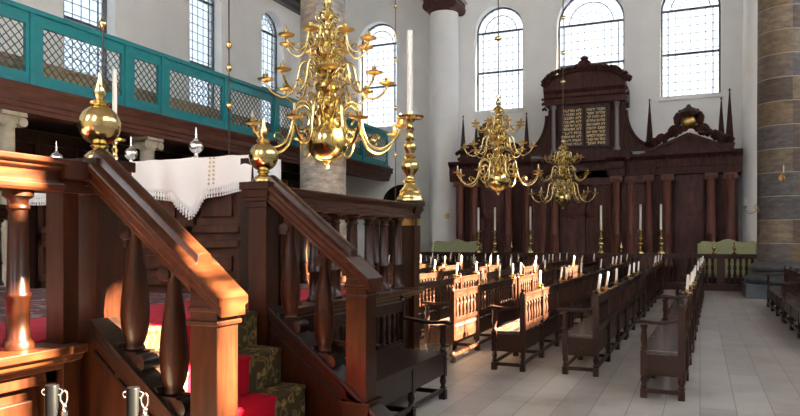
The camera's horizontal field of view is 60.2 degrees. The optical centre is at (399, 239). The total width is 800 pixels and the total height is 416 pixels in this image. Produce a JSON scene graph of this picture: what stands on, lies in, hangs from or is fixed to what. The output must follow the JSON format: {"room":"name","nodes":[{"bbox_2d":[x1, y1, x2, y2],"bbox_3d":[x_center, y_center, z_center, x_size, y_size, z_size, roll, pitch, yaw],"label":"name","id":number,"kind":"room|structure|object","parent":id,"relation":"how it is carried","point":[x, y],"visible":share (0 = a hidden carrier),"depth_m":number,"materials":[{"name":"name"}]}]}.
{"room":"house of worship","nodes":[
{"label":"house of worship","id":0,"kind":"room"},
{"bbox_2d":[0,0,299,173],"bbox_3d":[-10.288,-5.770,15.650,0.550,14.600,32.500,0,0,23],"label":"wall","id":1,"kind":"structure","parent":0,"point":[163,26],"depth_m":22.57,"materials":[{"name":"white paint"}]},
{"bbox_2d":[64,0,106,78],"bbox_3d":[-8.850,-6.470,19.146,0.075,5.410,1.760,0,0,23],"label":"window","id":2,"kind":"structure","parent":1,"relation":"in","point":[88,13],"depth_m":19.30,"materials":[{"name":"grey"}]},
{"bbox_2d":[15,128,299,188],"bbox_3d":[-9.573,-0.610,16.430,0.140,4.280,30.500,0,0,23],"label":"wall","id":3,"kind":"structure","parent":1,"relation":"attached to","point":[27,141],"depth_m":18.18,"materials":[{"name":"brown wood"}]},
{"bbox_2d":[0,0,392,180],"bbox_3d":[-7.557,-3.465,16.589,3.690,2.030,28.400,0,0,23],"label":"gallery","id":4,"kind":"object","parent":1,"relation":"attached to","point":[51,105],"visible":0.65,"depth_m":16.16,"materials":[{"name":"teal wood"}]},
{"bbox_2d":[0,51,372,157],"bbox_3d":[-5.858,-3.250,18.140,0.590,0.760,22.600,0,0,23],"label":"pew","id":5,"kind":"object","parent":4,"relation":"on","point":[5,54],"visible":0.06,"depth_m":15.71,"materials":[{"name":"brown wood"}]},
{"bbox_2d":[190,0,213,107],"bbox_3d":[-6.916,-6.420,23.594,0.075,5.310,1.660,0,0,23],"label":"window","id":6,"kind":"structure","parent":1,"relation":"in","point":[201,11],"depth_m":23.85,"materials":[{"name":"grey"}]},
{"bbox_2d":[262,13,276,123],"bbox_3d":[-5.321,-6.370,27.262,0.075,5.210,1.510,0,0,23],"label":"window","id":7,"kind":"structure","parent":1,"relation":"in","point":[269,37],"depth_m":27.53,"materials":[{"name":"grey"}]},
{"bbox_2d":[273,0,299,14],"bbox_3d":[-9.431,-9.720,16.368,0.450,0.600,30.500,0,0,23],"label":"trim","id":8,"kind":"structure","parent":1,"relation":"attached to","point":[293,5],"depth_m":27.95,"materials":[{"name":"brown wood"}]},
{"bbox_2d":[346,0,742,260],"bbox_3d":[7.971,-5.770,25.731,24.900,14.600,0.550,0,0,23],"label":"wall","id":9,"kind":"structure","parent":0,"point":[540,18],"depth_m":26.81,"materials":[{"name":"paint"}]},
{"bbox_2d":[362,24,396,126],"bbox_3d":[-0.831,-7.020,29.639,1.810,4.510,0.075,0,0,23],"label":"window","id":10,"kind":"structure","parent":9,"relation":"in","point":[380,112],"depth_m":29.65,"materials":[{"name":"grey"}]},
{"bbox_2d":[377,126,397,129],"bbox_3d":[-0.937,-4.699,29.396,1.920,0.138,0.430,0,0,23],"label":"trim","id":11,"kind":"structure","parent":9,"relation":"attached to","point":[387,127],"depth_m":28.98,"materials":[{"name":"paint"}]},
{"bbox_2d":[383,184,421,263],"bbox_3d":[0.119,-0.395,28.740,1.819,3.850,0.188,0,0,23],"label":"door","id":12,"kind":"structure","parent":9,"relation":"in","point":[390,194],"depth_m":28.91,"materials":[{"name":"brown wood"}]},
{"bbox_2d":[383,184,421,199],"bbox_3d":[0.110,-1.941,28.718,1.819,0.758,0.140,0,0,23],"label":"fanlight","id":13,"kind":"object","parent":12,"relation":"attached to","point":[390,194],"depth_m":28.89,"materials":[{"name":"brown wood"}]},
{"bbox_2d":[472,108,523,115],"bbox_3d":[3.915,-5.049,27.287,2.060,0.138,0.430,0,0,23],"label":"trim","id":14,"kind":"structure","parent":9,"relation":"attached to","point":[513,110],"depth_m":27.17,"materials":[{"name":"paint"}]},
{"bbox_2d":[477,7,522,110],"bbox_3d":[4.020,-7.195,27.530,1.950,4.160,0.075,0,0,23],"label":"window","id":15,"kind":"structure","parent":9,"relation":"in","point":[510,21],"depth_m":27.55,"materials":[{"name":"grey"}]},
{"bbox_2d":[558,0,623,69],"bbox_3d":[7.239,-7.270,26.131,2.470,4.310,0.075,0,0,23],"label":"window","id":16,"kind":"structure","parent":9,"relation":"in","point":[593,29],"depth_m":26.13,"materials":[{"name":"grey"}]},
{"bbox_2d":[658,92,722,101],"bbox_3d":[10.307,-5.049,24.508,2.100,0.138,0.430,0,0,23],"label":"trim","id":17,"kind":"structure","parent":9,"relation":"attached to","point":[720,94],"depth_m":24.30,"materials":[{"name":"paint"}]},
{"bbox_2d":[661,0,720,96],"bbox_3d":[10.412,-7.195,24.751,1.990,4.160,0.075,0,0,23],"label":"window","id":18,"kind":"structure","parent":9,"relation":"in","point":[690,29],"depth_m":24.78,"materials":[{"name":"grey"}]},
{"bbox_2d":[387,289,799,415],"bbox_3d":[1.441,1.630,10.714,25.500,0.200,32.800,0,0,23],"label":"floor","id":19,"kind":"structure","parent":0,"point":[746,361],"depth_m":7.57,"materials":[{"name":"grey stone"}]},
{"bbox_2d":[0,109,27,286],"bbox_3d":[-7.560,-0.460,13.210,0.540,3.980,0.630,0,0,23],"label":"column","id":20,"kind":"structure","parent":19,"relation":"on","point":[10,120],"depth_m":13.06,"materials":[{"name":"stone"}]},
{"bbox_2d":[41,384,68,415],"bbox_3d":[-1.513,1.080,3.000,0.320,0.900,0.320,0,0,1],"label":"stanchion","id":21,"kind":"object","parent":19,"relation":"on","point":[51,394],"visible":1,"depth_m":2.98,"materials":[{"name":"silver metal"}]},
{"bbox_2d":[123,386,148,415],"bbox_3d":[-1.142,1.080,2.950,0.320,0.900,0.320,0,0,6],"label":"stanchion","id":22,"kind":"object","parent":19,"relation":"on","point":[132,396],"visible":1,"depth_m":2.93,"materials":[{"name":"silver metal"}]},
{"bbox_2d":[131,136,163,160],"bbox_3d":[-6.085,-0.460,16.603,0.540,3.980,0.630,0,0,23],"label":"column","id":23,"kind":"structure","parent":19,"relation":"on","point":[147,145],"depth_m":16.44,"materials":[{"name":"stone"}]},
{"bbox_2d":[83,149,247,415],"bbox_3d":[-1.161,0.511,3.624,1.100,2.037,0.250,0,0,23],"label":"banister","id":24,"kind":"object","parent":19,"relation":"on","point":[123,360],"visible":0.98,"depth_m":3.59,"materials":[{"name":"brown wood"}]},
{"bbox_2d":[0,150,425,415],"bbox_3d":[-3.370,0.535,5.942,4.960,1.990,7.210,0,0,23],"label":"balustrade","id":25,"kind":"object","parent":19,"relation":"on","point":[84,247],"visible":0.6,"depth_m":3.83,"materials":[{"name":"brown wood"}]},
{"bbox_2d":[77,71,120,158],"bbox_3d":[-1.718,-0.708,3.948,0.230,0.515,0.230,0,0,23],"label":"ball finial","id":26,"kind":"object","parent":25,"relation":"on","point":[98,124],"visible":0.87,"depth_m":3.88,"materials":[{"name":"gold metal"}]},
{"bbox_2d":[111,69,125,159],"bbox_3d":[-4.147,-1.469,10.025,0.330,2.018,0.330,0,0,23],"label":"candlestick","id":27,"kind":"object","parent":25,"relation":"on","point":[114,149],"visible":0.27,"depth_m":10.00,"materials":[{"name":"white wax"}]},
{"bbox_2d":[112,69,116,113],"bbox_3d":[-4.147,-1.978,10.025,0.068,1.000,0.068,0,0,23],"label":"candle","id":28,"kind":"object","parent":27,"relation":"on","point":[114,71],"depth_m":10.00,"materials":[{"name":"white wax"}]},
{"bbox_2d":[0,284,345,322],"bbox_3d":[-3.191,0.560,5.777,3.900,0.020,6.850,0,0,23],"label":"rug","id":29,"kind":"object","parent":25,"relation":"on","point":[38,299],"visible":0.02,"depth_m":6.27,"materials":[{"name":"red carpet"}]},
{"bbox_2d":[28,158,253,293],"bbox_3d":[-2.744,-0.130,7.458,3.060,1.360,0.470,0,0,23],"label":"desk","id":30,"kind":"object","parent":29,"relation":"on","point":[220,225],"visible":0.3,"depth_m":6.91,"materials":[{"name":"brown wood"}]},
{"bbox_2d":[28,155,280,219],"bbox_3d":[-2.744,-0.515,7.450,3.176,0.632,0.529,0,0,23],"label":"altar cloth","id":31,"kind":"object","parent":30,"relation":"on","point":[186,181],"visible":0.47,"depth_m":6.94,"materials":[{"name":"white fabric"}]},
{"bbox_2d":[50,141,62,157],"bbox_3d":[-4.035,-0.995,8.101,0.144,0.330,0.142,0,0,23],"label":"finial","id":32,"kind":"object","parent":31,"relation":"on","point":[56,153],"visible":0.51,"depth_m":8.07,"materials":[{"name":"white metal"}]},
{"bbox_2d":[124,137,137,161],"bbox_3d":[-3.001,-0.995,7.695,0.144,0.330,0.142,0,0,23],"label":"finial","id":33,"kind":"object","parent":31,"relation":"on","point":[130,153],"visible":0.88,"depth_m":7.65,"materials":[{"name":"white metal"}]},
{"bbox_2d":[189,128,202,157],"bbox_3d":[-2.100,-0.995,7.107,0.144,0.330,0.142,0,0,23],"label":"finial","id":34,"kind":"object","parent":31,"relation":"on","point":[195,146],"visible":0.92,"depth_m":7.07,"materials":[{"name":"silver metal"}]},
{"bbox_2d":[0,289,345,344],"bbox_3d":[-1.942,0.544,4.825,0.930,0.012,5.800,0,0,23],"label":"carpet","id":35,"kind":"object","parent":29,"relation":"on","point":[37,326],"visible":0.02,"depth_m":4.61,"materials":[{"name":"red carpet"}]},
{"bbox_2d":[249,117,277,181],"bbox_3d":[-1.075,-0.708,5.429,0.230,0.515,0.230,0,0,23],"label":"ball finial","id":36,"kind":"object","parent":25,"relation":"on","point":[263,156],"visible":0.97,"depth_m":5.36,"materials":[{"name":"gold metal"}]},
{"bbox_2d":[396,30,423,200],"bbox_3d":[0.118,-1.469,8.171,0.330,2.018,0.330,0,0,23],"label":"candlestick","id":37,"kind":"object","parent":25,"relation":"on","point":[409,166],"visible":0.99,"depth_m":8.13,"materials":[{"name":"gold metal"}]},
{"bbox_2d":[407,30,412,111],"bbox_3d":[0.118,-1.978,8.171,0.068,1.000,0.068,0,0,23],"label":"candle","id":38,"kind":"object","parent":37,"relation":"on","point":[409,33],"depth_m":8.14,"materials":[{"name":"white wax"}]},
{"bbox_2d":[144,310,305,415],"bbox_3d":[-1.166,1.046,4.553,0.807,1.000,1.520,0,0,23],"label":"stairs","id":39,"kind":"structure","parent":19,"relation":"on","point":[261,391],"depth_m":4.96,"materials":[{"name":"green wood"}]},
{"bbox_2d":[300,0,345,269],"bbox_3d":[-2.157,-5.760,19.366,1.935,14.580,1.935,0,0,23],"label":"stone pillar","id":40,"kind":"structure","parent":19,"relation":"on","point":[314,175],"depth_m":18.87,"materials":[{"name":"beige stone"}]},
{"bbox_2d":[267,175,394,415],"bbox_3d":[-0.488,0.530,5.173,1.100,2.074,0.250,0,0,23],"label":"banister","id":41,"kind":"object","parent":19,"relation":"on","point":[333,388],"visible":1,"depth_m":5.15,"materials":[{"name":"brown wood"}]},
{"bbox_2d":[341,271,392,284],"bbox_3d":[-0.697,1.048,13.127,0.454,0.965,3.196,0,0,23],"label":"bench","id":42,"kind":"object","parent":19,"relation":"on","point":[343,278],"visible":0.02,"depth_m":12.02,"materials":[{"name":"brown wood"}]},
{"bbox_2d":[315,294,451,415],"bbox_3d":[-0.081,1.032,5.989,0.544,0.995,1.676,0,0,23],"label":"bench","id":43,"kind":"object","parent":19,"relation":"on","point":[401,371],"visible":0.53,"depth_m":6.23,"materials":[{"name":"brown wood"}]},
{"bbox_2d":[389,261,433,273],"bbox_3d":[0.083,1.048,17.302,0.454,0.965,3.196,0,0,23],"label":"bench","id":44,"kind":"object","parent":19,"relation":"on","point":[432,263],"visible":0.06,"depth_m":17.99,"materials":[{"name":"brown wood"}]},
{"bbox_2d":[389,269,438,305],"bbox_3d":[-0.065,1.048,12.197,0.454,0.965,3.196,0,0,23],"label":"bench","id":45,"kind":"object","parent":19,"relation":"on","point":[435,275],"visible":0.16,"depth_m":13.06,"materials":[{"name":"brown wood"}]},
{"bbox_2d":[391,262,456,291],"bbox_3d":[0.635,1.048,16.189,0.454,0.965,3.196,0,0,23],"label":"bench","id":46,"kind":"object","parent":19,"relation":"on","point":[426,269],"visible":0.16,"depth_m":16.11,"materials":[{"name":"brown wood"}]},
{"bbox_2d":[421,257,452,266],"bbox_3d":[0.942,1.048,21.661,0.454,0.965,3.196,0,0,23],"label":"bench","id":47,"kind":"object","parent":19,"relation":"on","point":[441,260],"visible":0.12,"depth_m":21.73,"materials":[{"name":"brown wood"}]},
{"bbox_2d":[421,0,467,251],"bbox_3d":[1.760,-4.570,27.422,1.600,12.200,1.360,0,0,23],"label":"column","id":48,"kind":"structure","parent":19,"relation":"on","point":[444,39],"depth_m":26.91,"materials":[{"name":"paint"}]},
{"bbox_2d":[420,270,479,338],"bbox_3d":[0.647,1.048,11.452,0.454,0.965,3.196,0,0,23],"label":"bench","id":49,"kind":"object","parent":19,"relation":"on","point":[437,312],"visible":0.38,"depth_m":10.91,"materials":[{"name":"brown wood"}]},
{"bbox_2d":[435,258,471,278],"bbox_3d":[1.414,1.048,20.365,0.454,0.965,3.196,0,0,23],"label":"bench","id":50,"kind":"object","parent":19,"relation":"on","point":[448,263],"visible":0.12,"depth_m":20.14,"materials":[{"name":"brown wood"}]},
{"bbox_2d":[429,239,481,262],"bbox_3d":[1.971,0.745,24.823,1.880,1.570,0.600,0,0,23],"label":"settee","id":51,"kind":"object","parent":19,"relation":"on","point":[456,245],"visible":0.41,"depth_m":25.02,"materials":[{"name":"green fabric"}]},
{"bbox_2d":[424,263,486,300],"bbox_3d":[1.267,1.048,15.260,0.454,0.965,3.196,0,0,23],"label":"bench","id":52,"kind":"object","parent":19,"relation":"on","point":[471,270],"visible":0.28,"depth_m":14.67,"materials":[{"name":"brown wood"}]},
{"bbox_2d":[420,274,516,362],"bbox_3d":[1.103,1.048,10.119,0.454,0.965,3.196,0,0,23],"label":"bench","id":53,"kind":"object","parent":19,"relation":"on","point":[465,325],"visible":0.91,"depth_m":9.40,"materials":[{"name":"brown wood"}]},
{"bbox_2d":[479,267,485,284],"bbox_3d":[1.164,0.511,9.762,0.119,0.246,0.120,0,0,39],"label":"candle","id":54,"kind":"object","parent":53,"relation":"on","point":[483,268],"visible":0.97,"depth_m":9.74,"materials":[{"name":"white wax"}]},
{"bbox_2d":[447,259,493,277],"bbox_3d":[1.967,1.048,19.253,0.454,0.965,3.196,0,0,23],"label":"bench","id":55,"kind":"object","parent":19,"relation":"on","point":[480,264],"visible":0.19,"depth_m":18.68,"materials":[{"name":"brown wood"}]},
{"bbox_2d":[464,266,521,300],"bbox_3d":[1.978,1.048,14.515,0.454,0.965,3.196,0,0,23],"label":"bench","id":56,"kind":"object","parent":19,"relation":"on","point":[505,274],"visible":0.31,"depth_m":13.94,"materials":[{"name":"brown wood"}]},
{"bbox_2d":[487,260,519,280],"bbox_3d":[2.599,1.048,18.323,0.454,0.965,3.196,0,0,23],"label":"bench","id":57,"kind":"object","parent":19,"relation":"on","point":[516,264],"visible":0.26,"depth_m":18.02,"materials":[{"name":"brown wood"}]},
{"bbox_2d":[500,267,554,325],"bbox_3d":[2.435,1.048,13.182,0.454,0.965,3.196,0,0,23],"label":"bench","id":58,"kind":"object","parent":19,"relation":"on","point":[532,279],"visible":0.43,"depth_m":12.60,"materials":[{"name":"brown wood"}]},
{"bbox_2d":[487,276,571,371],"bbox_3d":[1.874,1.048,9.534,0.454,0.965,3.196,0,0,23],"label":"bench","id":59,"kind":"object","parent":19,"relation":"on","point":[537,322],"visible":0.95,"depth_m":8.57,"materials":[{"name":"brown wood"}]},
{"bbox_2d":[536,270,543,288],"bbox_3d":[1.788,0.510,8.848,0.120,0.246,0.120,0,0,-22],"label":"candle","id":60,"kind":"object","parent":59,"relation":"on","point":[539,286],"visible":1,"depth_m":8.84,"materials":[{"name":"white wax"}]},
{"bbox_2d":[559,266,564,282],"bbox_3d":[2.385,0.511,10.216,0.119,0.246,0.120,0,0,-22],"label":"candle","id":61,"kind":"object","parent":59,"relation":"on","point":[561,274],"visible":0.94,"depth_m":10.20,"materials":[{"name":"white wax"}]},
{"bbox_2d":[564,265,571,280],"bbox_3d":[2.620,0.510,10.759,0.119,0.246,0.120,0,0,8],"label":"candle","id":62,"kind":"object","parent":59,"relation":"on","point":[567,278],"visible":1,"depth_m":10.74,"materials":[{"name":"white wax"}]},
{"bbox_2d":[522,261,550,285],"bbox_3d":[3.310,1.048,17.578,0.454,0.965,3.196,0,0,23],"label":"bench","id":63,"kind":"object","parent":19,"relation":"on","point":[525,270],"visible":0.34,"depth_m":17.01,"materials":[{"name":"brown wood"}]},
{"bbox_2d":[551,258,571,275],"bbox_3d":[4.642,1.048,20.641,0.454,0.965,3.196,0,0,23],"label":"bench","id":64,"kind":"object","parent":19,"relation":"on","point":[558,264],"visible":0.31,"depth_m":20.35,"materials":[{"name":"brown wood"}]},
{"bbox_2d":[555,262,579,282],"bbox_3d":[3.767,1.048,16.245,0.454,0.965,3.196,0,0,23],"label":"bench","id":65,"kind":"object","parent":19,"relation":"on","point":[574,270],"visible":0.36,"depth_m":15.97,"materials":[{"name":"brown wood"}]},
{"bbox_2d":[552,268,599,333],"bbox_3d":[3.205,1.048,12.597,0.454,0.965,3.196,0,0,23],"label":"bench","id":66,"kind":"object","parent":19,"relation":"on","point":[583,287],"visible":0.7,"depth_m":12.02,"materials":[{"name":"brown wood"}]},
{"bbox_2d":[420,252,756,291],"bbox_3d":[5.715,0.975,22.486,10.970,1.110,0.220,0,0,23],"label":"balustrade","id":67,"kind":"object","parent":19,"relation":"on","point":[720,286],"visible":0.37,"depth_m":21.34,"materials":[{"name":"brown wood"}]},
{"bbox_2d":[475,208,481,251],"bbox_3d":[2.706,-0.349,23.794,0.260,1.537,0.256,0,0,23],"label":"candlestick","id":68,"kind":"object","parent":67,"relation":"on","point":[478,243],"visible":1,"depth_m":23.76,"materials":[{"name":"gold metal"}]},
{"bbox_2d":[491,207,498,251],"bbox_3d":[3.243,-0.349,23.561,0.260,1.537,0.256,0,0,23],"label":"candlestick","id":69,"kind":"object","parent":67,"relation":"on","point":[494,249],"visible":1,"depth_m":23.53,"materials":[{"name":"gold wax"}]},
{"bbox_2d":[494,207,495,229],"bbox_3d":[3.243,-0.717,23.561,0.068,0.800,0.068,0,0,23],"label":"candle","id":70,"kind":"object","parent":69,"relation":"on","point":[494,207],"depth_m":23.53,"materials":[{"name":"white wax"}]},
{"bbox_2d":[527,207,533,252],"bbox_3d":[4.363,-0.349,23.074,0.260,1.537,0.256,0,0,23],"label":"candlestick","id":71,"kind":"object","parent":67,"relation":"on","point":[530,243],"visible":1,"depth_m":23.04,"materials":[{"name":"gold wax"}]},
{"bbox_2d":[529,207,530,229],"bbox_3d":[4.363,-0.717,23.074,0.068,0.800,0.068,0,0,23],"label":"candle","id":72,"kind":"object","parent":71,"relation":"on","point":[530,207],"depth_m":23.04,"materials":[{"name":"white wax"}]},
{"bbox_2d":[597,205,604,252],"bbox_3d":[6.456,-0.349,22.164,0.260,1.537,0.256,0,0,23],"label":"candlestick","id":73,"kind":"object","parent":67,"relation":"on","point":[600,243],"visible":1,"depth_m":22.13,"materials":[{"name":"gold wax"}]},
{"bbox_2d":[600,205,601,228],"bbox_3d":[6.456,-0.717,22.164,0.068,0.800,0.068,0,0,23],"label":"candle","id":74,"kind":"object","parent":73,"relation":"on","point":[600,205],"depth_m":22.14,"materials":[{"name":"white wax"}]},
{"bbox_2d":[636,204,644,252],"bbox_3d":[7.558,-0.349,21.685,0.260,1.537,0.256,0,0,23],"label":"candlestick","id":75,"kind":"object","parent":67,"relation":"on","point":[640,243],"visible":1,"depth_m":21.65,"materials":[{"name":"gold metal"}]},
{"bbox_2d":[639,204,641,228],"bbox_3d":[7.558,-0.717,21.685,0.068,0.800,0.068,0,0,23],"label":"candle","id":76,"kind":"object","parent":75,"relation":"on","point":[640,205],"depth_m":21.66,"materials":[{"name":"white wax"}]},
{"bbox_2d":[657,204,664,253],"bbox_3d":[8.111,-0.349,21.444,0.260,1.537,0.256,0,0,23],"label":"candlestick","id":77,"kind":"object","parent":67,"relation":"on","point":[660,251],"visible":1,"depth_m":21.41,"materials":[{"name":"gold metal"}]},
{"bbox_2d":[660,204,661,228],"bbox_3d":[8.111,-0.717,21.444,0.068,0.800,0.068,0,0,23],"label":"candle","id":78,"kind":"object","parent":77,"relation":"on","point":[660,204],"depth_m":21.42,"materials":[{"name":"white wax"}]},
{"bbox_2d":[732,241,736,253],"bbox_3d":[9.998,0.230,20.624,0.130,0.380,0.130,0,0,23],"label":"candlestick","id":79,"kind":"object","parent":67,"relation":"on","point":[734,247],"visible":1,"depth_m":20.60,"materials":[{"name":"gold metal"}]},
{"bbox_2d":[580,259,597,274],"bbox_3d":[5.098,1.048,19.308,0.454,0.965,3.196,0,0,23],"label":"bench","id":80,"kind":"object","parent":19,"relation":"on","point":[586,267],"visible":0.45,"depth_m":19.22,"materials":[{"name":"brown wood"}]},
{"bbox_2d":[558,277,627,376],"bbox_3d":[2.654,1.048,9.248,0.454,0.965,3.196,0,0,24],"label":"bench","id":81,"kind":"object","parent":19,"relation":"on","point":[609,316],"visible":0.98,"depth_m":8.16,"materials":[{"name":"brown wood"}]},
{"bbox_2d":[593,274,603,294],"bbox_3d":[2.260,0.511,7.868,0.119,0.246,0.120,0,0,39],"label":"candle","id":82,"kind":"object","parent":81,"relation":"on","point":[600,275],"visible":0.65,"depth_m":7.85,"materials":[{"name":"white wax"}]},
{"bbox_2d":[601,272,610,290],"bbox_3d":[2.542,0.511,8.505,0.119,0.246,0.120,0,0,39],"label":"candle","id":83,"kind":"object","parent":81,"relation":"on","point":[606,288],"visible":1,"depth_m":8.49,"materials":[{"name":"white wax"}]},
{"bbox_2d":[613,268,620,285],"bbox_3d":[2.970,0.510,9.481,0.120,0.246,0.120,0,0,-22],"label":"candle","id":84,"kind":"object","parent":81,"relation":"on","point":[616,269],"visible":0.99,"depth_m":9.47,"materials":[{"name":"white wax"}]},
{"bbox_2d":[448,56,742,283],"bbox_3d":[6.707,-2.450,24.705,9.900,7.960,2.040,0,0,23],"label":"ark","id":85,"kind":"object","parent":19,"relation":"on","point":[694,178],"visible":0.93,"depth_m":23.83,"materials":[{"name":"brown wood"}]},
{"bbox_2d":[592,264,617,310],"bbox_3d":[4.537,1.048,15.660,0.454,0.965,3.196,0,0,23],"label":"bench","id":86,"kind":"object","parent":19,"relation":"on","point":[611,269],"visible":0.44,"depth_m":15.56,"materials":[{"name":"brown wood"}]},
{"bbox_2d":[600,269,644,337],"bbox_3d":[4.004,1.048,12.303,0.454,0.965,3.196,0,0,24],"label":"bench","id":87,"kind":"object","parent":19,"relation":"on","point":[636,284],"visible":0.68,"depth_m":12.12,"materials":[{"name":"brown wood"}]},
{"bbox_2d":[617,259,629,282],"bbox_3d":[5.869,1.048,18.723,0.454,0.965,3.196,0,0,23],"label":"bench","id":88,"kind":"object","parent":19,"relation":"on","point":[623,268],"visible":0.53,"depth_m":18.14,"materials":[{"name":"brown wood"}]},
{"bbox_2d":[623,264,655,315],"bbox_3d":[5.354,1.048,15.358,0.454,0.965,3.196,0,0,24],"label":"bench","id":89,"kind":"object","parent":19,"relation":"on","point":[650,273],"visible":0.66,"depth_m":15.24,"materials":[{"name":"brown wood"}]},
{"bbox_2d":[640,260,663,298],"bbox_3d":[6.704,1.048,18.413,0.454,0.965,3.196,0,0,24],"label":"bench","id":90,"kind":"object","parent":19,"relation":"on","point":[659,267],"visible":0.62,"depth_m":18.39,"materials":[{"name":"brown wood"}]},
{"bbox_2d":[635,283,693,401],"bbox_3d":[3.154,1.048,8.068,0.454,0.965,3.196,0,0,25],"label":"bench","id":91,"kind":"object","parent":19,"relation":"on","point":[667,352],"visible":0.98,"depth_m":6.68,"materials":[{"name":"brown wood"}]},
{"bbox_2d":[681,274,691,295],"bbox_3d":[3.235,0.510,7.776,0.120,0.246,0.120,0,0,39],"label":"candle","id":92,"kind":"object","parent":91,"relation":"on","point":[688,275],"visible":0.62,"depth_m":7.76,"materials":[{"name":"white wax"}]},
{"bbox_2d":[685,271,694,288],"bbox_3d":[3.594,0.511,8.555,0.119,0.246,0.120,0,0,8],"label":"candle","id":93,"kind":"object","parent":91,"relation":"on","point":[691,273],"visible":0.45,"depth_m":8.54,"materials":[{"name":"white wax"}]},
{"bbox_2d":[660,271,698,349],"bbox_3d":[4.540,1.048,11.107,0.454,0.965,3.196,0,0,25],"label":"bench","id":94,"kind":"object","parent":19,"relation":"on","point":[672,312],"visible":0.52,"depth_m":10.94,"materials":[{"name":"brown wood"}]},
{"bbox_2d":[673,267,701,317],"bbox_3d":[5.927,1.048,14.146,0.454,0.965,3.196,0,0,25],"label":"bench","id":95,"kind":"object","parent":19,"relation":"on","point":[700,268],"visible":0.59,"depth_m":13.59,"materials":[{"name":"brown wood"}]},
{"bbox_2d":[685,261,703,303],"bbox_3d":[7.314,1.048,17.185,0.454,0.965,3.196,0,0,25],"label":"bench","id":96,"kind":"object","parent":19,"relation":"on","point":[689,270],"visible":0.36,"depth_m":17.54,"materials":[{"name":"brown wood"}]},
{"bbox_2d":[698,239,756,277],"bbox_3d":[10.124,0.745,21.278,1.740,1.570,0.600,0,0,23],"label":"settee","id":97,"kind":"object","parent":19,"relation":"on","point":[725,246],"visible":0.38,"depth_m":21.43,"materials":[{"name":"green fabric"}]},
{"bbox_2d":[742,0,757,280],"bbox_3d":[12.050,-4.570,22.949,1.600,12.200,1.360,0,0,23],"label":"column","id":98,"kind":"structure","parent":19,"relation":"on","point":[750,7],"depth_m":22.71,"materials":[{"name":"paint"}]},
{"bbox_2d":[741,0,799,299],"bbox_3d":[10.305,-5.760,18.484,1.980,14.580,1.980,0,0,23],"label":"stone pillar","id":99,"kind":"structure","parent":19,"relation":"on","point":[778,22],"depth_m":17.98,"materials":[{"name":"stone"}]},
{"bbox_2d":[743,199,759,213],"bbox_3d":[9.396,-0.905,18.487,0.424,0.424,0.176,0,0,9],"label":"wall sconce","id":100,"kind":"object","parent":99,"relation":"attached to","point":[744,206],"visible":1,"depth_m":18.46,"materials":[{"name":"gold metal"}]},
{"bbox_2d":[778,165,786,181],"bbox_3d":[9.859,-1.705,17.761,0.176,0.424,0.424,0,0,23],"label":"wall sconce","id":101,"kind":"object","parent":99,"relation":"attached to","point":[781,177],"visible":1,"depth_m":17.85,"materials":[{"name":"gold metal"}]},
{"bbox_2d":[764,265,799,321],"bbox_3d":[7.929,1.048,14.283,0.454,0.965,3.196,0,0,23],"label":"bench","id":102,"kind":"object","parent":19,"relation":"on","point":[775,294],"visible":0.83,"depth_m":14.15,"materials":[{"name":"brown wood"}]},
{"bbox_2d":[780,282,799,337],"bbox_3d":[6.574,1.048,11.165,0.454,0.965,3.196,0,0,23],"label":"bench","id":103,"kind":"object","parent":19,"relation":"on","point":[790,306],"visible":1,"depth_m":11.81,"materials":[{"name":"brown wood"}]},
{"bbox_3d":[1.441,-13.170,10.714,25.500,0.200,32.800,0,0,23],"label":"ceiling","id":104,"kind":"structure","parent":0,"visible":0},
{"bbox_2d":[99,0,108,150],"bbox_3d":[-2.798,-6.919,6.500,0.100,12.302,0.100,0,0,23],"label":"hanging cable","id":105,"kind":"object","parent":104,"relation":"hanging from","point":[102,23],"visible":0.57,"depth_m":6.49,"materials":[{"name":"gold metal"}]},
{"bbox_2d":[226,0,231,154],"bbox_3d":[-2.107,-6.711,8.500,0.100,12.719,0.100,0,0,23],"label":"cable","id":106,"kind":"object","parent":104,"relation":"hanging from","point":[228,44],"visible":0.86,"depth_m":8.50,"materials":[{"name":"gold metal"}]},
{"bbox_2d":[244,0,406,169],"bbox_3d":[-0.928,-6.985,8.800,2.004,12.170,2.004,0,0,39],"label":"chandelier","id":107,"kind":"object","parent":104,"relation":"hanging from","point":[327,139],"visible":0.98,"depth_m":8.66,"materials":[{"name":"gold metal"}]},
{"bbox_2d":[394,0,396,200],"bbox_3d":[-0.092,-6.647,14.000,0.100,12.846,0.100,0,0,23],"label":"cable","id":108,"kind":"object","parent":104,"relation":"hanging from","point":[395,4],"visible":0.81,"depth_m":13.99,"materials":[{"name":"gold metal"}]},
{"bbox_2d":[453,0,542,195],"bbox_3d":[2.252,-7.105,15.813,2.004,12.170,2.004,0,0,10],"label":"chandelier","id":109,"kind":"object","parent":104,"relation":"hanging from","point":[498,179],"visible":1,"depth_m":15.69,"materials":[{"name":"gold metal"}]},
{"bbox_2d":[528,0,597,209],"bbox_3d":[5.104,-7.035,21.596,2.004,12.170,2.004,0,0,-12],"label":"chandelier","id":110,"kind":"object","parent":104,"relation":"hanging from","point":[562,198],"visible":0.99,"depth_m":21.50,"materials":[{"name":"gold metal"}]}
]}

